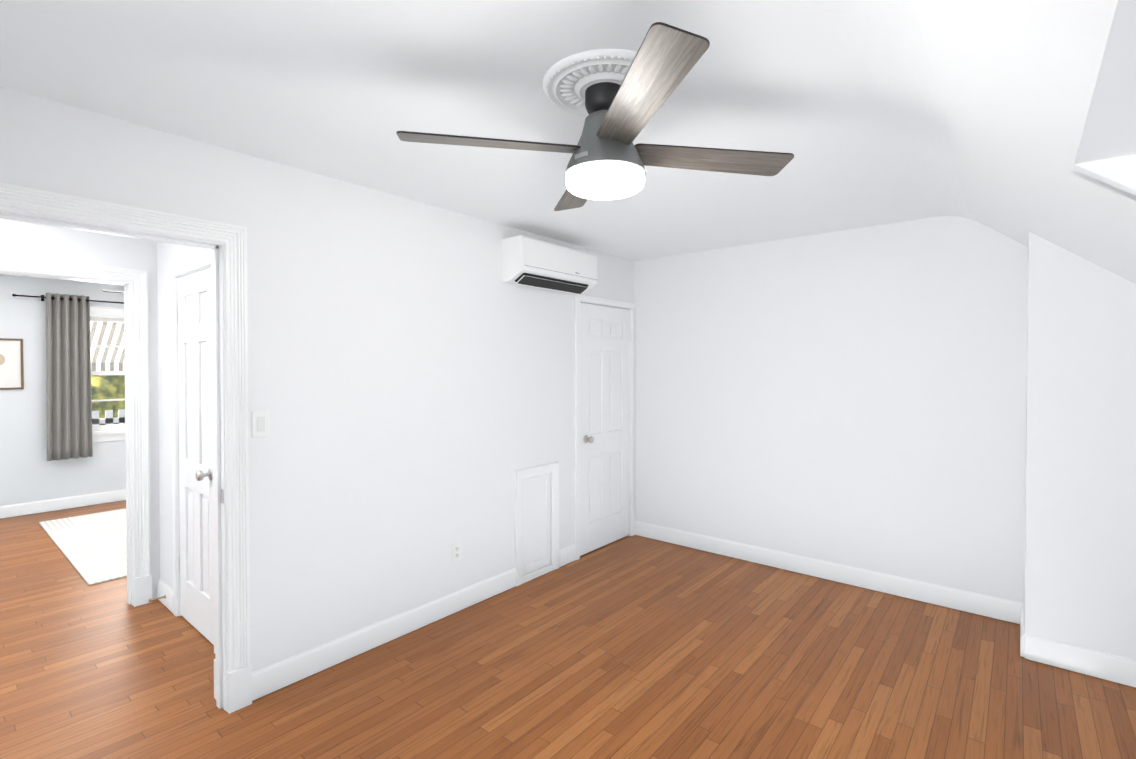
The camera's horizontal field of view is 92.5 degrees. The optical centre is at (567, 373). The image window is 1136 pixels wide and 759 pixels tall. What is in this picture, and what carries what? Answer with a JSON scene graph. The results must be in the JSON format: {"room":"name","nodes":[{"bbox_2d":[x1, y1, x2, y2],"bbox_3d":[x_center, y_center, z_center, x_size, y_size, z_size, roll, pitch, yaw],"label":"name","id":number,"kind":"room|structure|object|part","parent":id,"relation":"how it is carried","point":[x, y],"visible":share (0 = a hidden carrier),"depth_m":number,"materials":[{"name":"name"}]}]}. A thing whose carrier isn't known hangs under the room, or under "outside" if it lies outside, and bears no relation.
{"room":"empty bedroom","nodes":[
{"label":"empty bedroom","id":0,"kind":"room"},
{"bbox_2d":[0,274,125,517],"bbox_3d":[-5.355,0.203,5.543,0.120,2.400,5.040,1,1,40],"label":"wall","id":1,"kind":"structure","parent":0,"point":[29,472],"depth_m":5.46,"materials":[{"name":"white paint"}]},
{"bbox_2d":[0,338,23,389],"bbox_3d":[-5.591,-0.096,5.140,0.024,0.497,0.625,1,1,40],"label":"picture frame","id":2,"kind":"object","parent":1,"relation":"attached to","point":[11,366],"visible":1,"depth_m":5.32,"materials":[{"name":"brown wood"}]},
{"bbox_2d":[0,354,4,364],"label":"art","id":3,"kind":"object","parent":2,"relation":"attached to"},
{"bbox_2d":[0,489,125,518],"bbox_3d":[-5.303,1.339,5.514,0.016,0.121,4.800,1,1,40],"label":"baseboard","id":4,"kind":"structure","parent":1,"relation":"attached to","point":[27,508],"depth_m":5.60,"materials":[{"name":"white paint"}]},
{"bbox_2d":[12,293,123,460],"bbox_3d":[-4.806,0.024,6.008,0.149,1.685,1.867,1,1,40],"label":"curtain","id":5,"kind":"object","parent":1,"relation":"hanging from","point":[68,399],"visible":0.88,"depth_m":5.56,"materials":[{"name":"grey fabric"}]},
{"bbox_3d":[-4.818,-0.773,6.007,0.120,0.060,1.867,1,1,40],"label":"rod","id":6,"kind":"part","parent":5,"relation":"part of","materials":[{"name":"black metal"}]},
{"bbox_3d":[-5.121,0.030,5.578,0.083,1.685,0.352,1,1,40],"label":"panel","id":7,"kind":"part","parent":5,"relation":"part of","materials":[{"name":"fabric"}]},
{"bbox_2d":[90,306,124,442],"bbox_3d":[-4.900,0.001,6.053,0.165,1.450,1.090,1,1,40],"label":"room window","id":8,"kind":"structure","parent":1,"relation":"in","point":[104,433],"depth_m":5.91,"materials":[{"name":"white paint"}]},
{"bbox_2d":[90,321,124,370],"bbox_3d":[-5.375,-0.426,6.442,1.050,0.865,1.370,1,1,40],"label":"canopy","id":9,"kind":"object","parent":1,"relation":"attached to","point":[98,334],"depth_m":6.57,"materials":[{"name":"white fabric"}]},
{"bbox_2d":[0,219,159,598],"bbox_3d":[-2.740,0.230,3.370,0.120,2.400,4.800,1,1,40],"label":"wall","id":10,"kind":"structure","parent":0,"point":[29,240],"depth_m":3.30,"materials":[{"name":"white paint"}]},
{"bbox_2d":[0,254,151,606],"bbox_3d":[-2.993,0.398,3.069,0.180,2.072,0.996,1,1,40],"label":"door frame","id":11,"kind":"structure","parent":10,"relation":"attached to","point":[136,279],"depth_m":3.36,"materials":[{"name":"white paint"}]},
{"bbox_2d":[157,242,211,589],"bbox_3d":[-1.991,0.234,3.021,1.480,2.400,0.120,1,1,40],"label":"wall","id":12,"kind":"structure","parent":0,"point":[170,256],"depth_m":3.34,"materials":[{"name":"white paint"}]},
{"bbox_2d":[157,579,173,612],"bbox_3d":[-2.478,1.366,3.351,0.325,0.121,0.016,1,1,40],"label":"baseboard","id":13,"kind":"structure","parent":12,"relation":"attached to","point":[163,589],"depth_m":3.33,"materials":[{"name":"white paint"}]},
{"bbox_2d":[149,595,165,601],"bbox_3d":[-2.496,1.366,3.303,0.024,0.023,0.081,1,1,40],"label":"door stop","id":14,"kind":"object","parent":13,"relation":"attached to","point":[151,600],"visible":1,"depth_m":3.30,"materials":[{"name":"gold metal"}]},
{"bbox_2d":[170,254,214,652],"bbox_3d":[-2.026,0.409,3.043,0.730,2.050,0.136,1,1,40],"label":"door frame","id":15,"kind":"structure","parent":12,"relation":"attached to","point":[200,263],"depth_m":3.20,"materials":[{"name":"white paint"}]},
{"bbox_2d":[175,267,213,644],"bbox_3d":[-2.071,0.433,2.996,0.621,1.983,0.102,1,1,40],"label":"closet door","id":16,"kind":"structure","parent":12,"relation":"in","point":[195,563],"depth_m":3.00,"materials":[{"name":"white paint"}]},
{"bbox_3d":[-1.897,0.527,2.830,0.062,0.062,0.067,1,1,40],"label":"knob","id":17,"kind":"part","parent":16,"relation":"part of","materials":[{"name":"silver metal"}]},
{"bbox_2d":[0,87,633,671],"bbox_3d":[-1.216,0.238,2.702,0.120,2.400,5.720,1,1,40],"label":"wall","id":18,"kind":"structure","parent":0,"point":[410,375],"depth_m":2.79,"materials":[{"name":"white paint"}]},
{"bbox_2d":[0,183,251,713],"bbox_3d":[-1.765,0.408,2.042,0.180,2.077,0.986,1,1,40],"label":"door frame","id":19,"kind":"structure","parent":18,"relation":"attached to","point":[230,237],"depth_m":2.32,"materials":[{"name":"white paint"}]},
{"bbox_2d":[221,489,223,503],"bbox_3d":[-1.479,0.523,2.324,0.030,0.060,0.004,1,1,40],"label":"strike plate","id":20,"kind":"object","parent":19,"relation":"attached to","point":[222,495],"visible":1,"depth_m":2.32,"materials":[{"name":"silver metal"}]},
{"bbox_2d":[252,410,268,437],"bbox_3d":[-1.367,0.222,2.418,0.010,0.116,0.072,1,1,40],"label":"switch plate","id":21,"kind":"object","parent":18,"relation":"attached to","point":[260,423],"visible":1,"depth_m":2.41,"materials":[{"name":"white plastic"}]},
{"bbox_2d":[252,568,516,700],"bbox_3d":[-0.872,1.370,3.022,0.016,0.121,1.640,1,1,40],"label":"baseboard","id":22,"kind":"structure","parent":18,"relation":"attached to","point":[271,678],"depth_m":2.83,"materials":[{"name":"white paint"}]},
{"bbox_2d":[452,541,461,562],"bbox_3d":[-0.668,1.071,3.271,0.008,0.116,0.072,1,1,40],"label":"electrical outlet plate","id":23,"kind":"object","parent":18,"relation":"attached to","point":[456,551],"visible":1,"depth_m":3.27,"materials":[{"name":"white plastic"}]},
{"bbox_2d":[515,462,558,585],"bbox_3d":[-0.264,1.035,3.858,0.159,0.778,0.436,1,1,40],"label":"door frame","id":24,"kind":"structure","parent":18,"relation":"attached to","point":[530,472],"depth_m":3.79,"materials":[{"name":"white paint"}]},
{"bbox_2d":[523,473,550,574],"bbox_3d":[-0.230,1.047,3.830,0.028,0.657,0.292,1,1,40],"label":"access door","id":25,"kind":"structure","parent":18,"relation":"in","point":[536,522],"depth_m":3.83,"materials":[{"name":"white paint"}]},
{"bbox_2d":[501,235,597,293],"bbox_3d":[-0.108,-0.733,3.772,0.201,0.294,0.780,1,1,40],"label":"mini-split air conditioner","id":26,"kind":"object","parent":18,"relation":"attached to","point":[531,262],"visible":1,"depth_m":3.60,"materials":[{"name":"white plastic"}]},
{"bbox_2d":[575,294,634,559],"bbox_3d":[0.261,0.403,4.496,0.141,2.025,0.815,1,1,40],"label":"door frame","id":27,"kind":"structure","parent":18,"relation":"attached to","point":[630,395],"depth_m":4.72,"materials":[{"name":"white paint"}]},
{"bbox_2d":[580,302,630,555],"bbox_3d":[0.327,0.426,4.448,0.102,1.961,0.716,1,1,40],"label":"closet door","id":28,"kind":"structure","parent":18,"relation":"in","point":[605,495],"depth_m":4.44,"materials":[{"name":"white paint"}]},
{"bbox_3d":[0.166,0.509,4.228,0.067,0.062,0.062,1,1,40],"label":"knob","id":29,"kind":"part","parent":28,"relation":"part of","materials":[{"name":"silver metal"}]},
{"bbox_2d":[0,0,933,260],"bbox_3d":[-0.170,-1.004,2.129,2.440,0.100,5.240,1,1,40],"label":"ceiling","id":30,"kind":"structure","parent":0,"point":[345,90],"depth_m":1.87,"materials":[{"name":"white paint"}]},
{"bbox_2d":[396,22,793,210],"bbox_3d":[0.122,-0.778,1.791,1.002,0.344,1.002,0,1,34],"label":"ceiling fan","id":31,"kind":"object","parent":30,"relation":"hanging from","point":[618,98],"visible":1,"depth_m":1.69,"materials":[{"name":"wood"},{"name":"metal"},{"name":"glass"}]},
{"label":"blade","id":32,"kind":"part","parent":31,"relation":"part of","materials":[{"name":"grey wood"}]},
{"label":"blade","id":33,"kind":"part","parent":31,"relation":"part of","materials":[{"name":"grey wood"}]},
{"bbox_3d":[0.122,-0.630,1.792,0.259,0.048,0.259,1,1,40],"label":"glass","id":34,"kind":"part","parent":31,"relation":"part of","materials":[{"name":"white glass"}]},
{"label":"blade","id":35,"kind":"part","parent":31,"relation":"part of","materials":[{"name":"grey wood"}]},
{"label":"blade","id":36,"kind":"part","parent":31,"relation":"part of","materials":[{"name":"grey wood"}]},
{"bbox_2d":[0,500,1135,758],"bbox_3d":[-1.323,1.488,2.729,9.940,0.100,5.840,1,1,40],"label":"floor","id":37,"kind":"structure","parent":0,"point":[636,648],"depth_m":2.55,"materials":[{"name":"brown wood"}]},
{"bbox_2d":[39,508,126,584],"bbox_3d":[-3.612,1.403,4.988,2.290,0.012,1.550,1,1,40],"label":"rug","id":38,"kind":"object","parent":37,"relation":"on","point":[92,548],"visible":0.46,"depth_m":4.53,"materials":[{"name":"white fabric"}]},
{"bbox_2d":[1020,629,1135,687],"bbox_3d":[2.788,1.378,2.344,1.286,0.121,0.017,1,1,40],"label":"baseboard","id":39,"kind":"structure","parent":37,"relation":"on","point":[1106,666],"depth_m":2.61,"materials":[{"name":"white paint"}]},
{"bbox_2d":[634,216,1027,602],"bbox_3d":[1.585,0.222,4.015,2.750,2.400,0.120,1,1,40],"label":"wall","id":40,"kind":"structure","parent":0,"point":[856,397],"depth_m":3.67,"materials":[{"name":"white paint"}]},
{"bbox_2d":[635,521,1015,622],"bbox_3d":[1.588,1.358,3.938,2.630,0.121,0.016,1,1,40],"label":"baseboard","id":41,"kind":"structure","parent":40,"relation":"attached to","point":[980,604],"depth_m":3.69,"materials":[{"name":"white paint"}]},
{"bbox_2d":[1016,602,1024,628],"bbox_3d":[2.452,1.371,2.932,0.017,0.121,0.420,1,1,40],"label":"baseboard","id":42,"kind":"structure","parent":40,"relation":"attached to","point":[1019,606],"depth_m":3.10,"materials":[{"name":"white paint"}]},
{"bbox_2d":[811,0,1135,283],"bbox_3d":[1.371,-0.308,0.858,1.833,1.460,5.240,1,1,40],"label":"ceiling","id":43,"kind":"structure","parent":0,"point":[980,108],"depth_m":1.63,"materials":[{"name":"white paint"}]},
{"bbox_2d":[1024,232,1135,659],"bbox_3d":[3.030,0.241,2.515,1.390,2.400,0.580,1,1,40],"label":"wall jog","id":44,"kind":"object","parent":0,"point":[1080,541],"visible":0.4,"depth_m":2.61,"materials":[{"name":"white paint"}]},
{"bbox_2d":[1072,154,1135,200],"bbox_3d":[2.310,0.374,1.048,1.980,2.170,0.100,1,1,40],"label":"wall","id":45,"kind":"structure","parent":0,"point":[1119,173],"depth_m":1.58,"materials":[{"name":"white paint"}]},
{"bbox_2d":[1074,0,1135,163],"bbox_3d":[1.941,-0.664,0.496,2.100,0.100,1.300,1,1,40],"label":"wall","id":46,"kind":"structure","parent":0,"point":[1109,130],"depth_m":1.23,"materials":[{"name":"white paint"}]},
{"label":"outside","id":47,"kind":"structure","parent":0,"visible":0},
{"bbox_3d":[-18.376,4.305,17.324,34.860,0.100,55.000,1,1,40],"label":"lawn","id":48,"kind":"structure","parent":47,"visible":0},
{"bbox_2d":[92,409,124,425],"bbox_3d":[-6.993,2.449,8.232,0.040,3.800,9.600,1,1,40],"label":"fence","id":49,"kind":"object","parent":48,"relation":"on","point":[119,419],"depth_m":8.23,"materials":[{"name":"white paint"}]},
{"bbox_3d":[-3.511,-0.807,5.090,0.200,0.370,0.200,1,1,40],"label":"hub","id":50,"kind":"object","parent":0,"visible":0},
{"bbox_2d":[101,289,123,292],"bbox_3d":[-3.747,-0.708,4.807,0.136,0.006,0.570,16,10,39],"label":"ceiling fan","id":51,"kind":"object","parent":50,"relation":"attached to","point":[114,291],"visible":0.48,"depth_m":4.62,"materials":[{"name":"grey"}]},
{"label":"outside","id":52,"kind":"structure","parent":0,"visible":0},
{"bbox_2d":[91,375,124,424],"bbox_3d":[-11.002,0.597,13.352,4.074,6.470,3.511,1,1,40],"label":"tree","id":53,"kind":"object","parent":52,"point":[108,392],"depth_m":12.04,"materials":[{"name":"green plant"}]}
]}

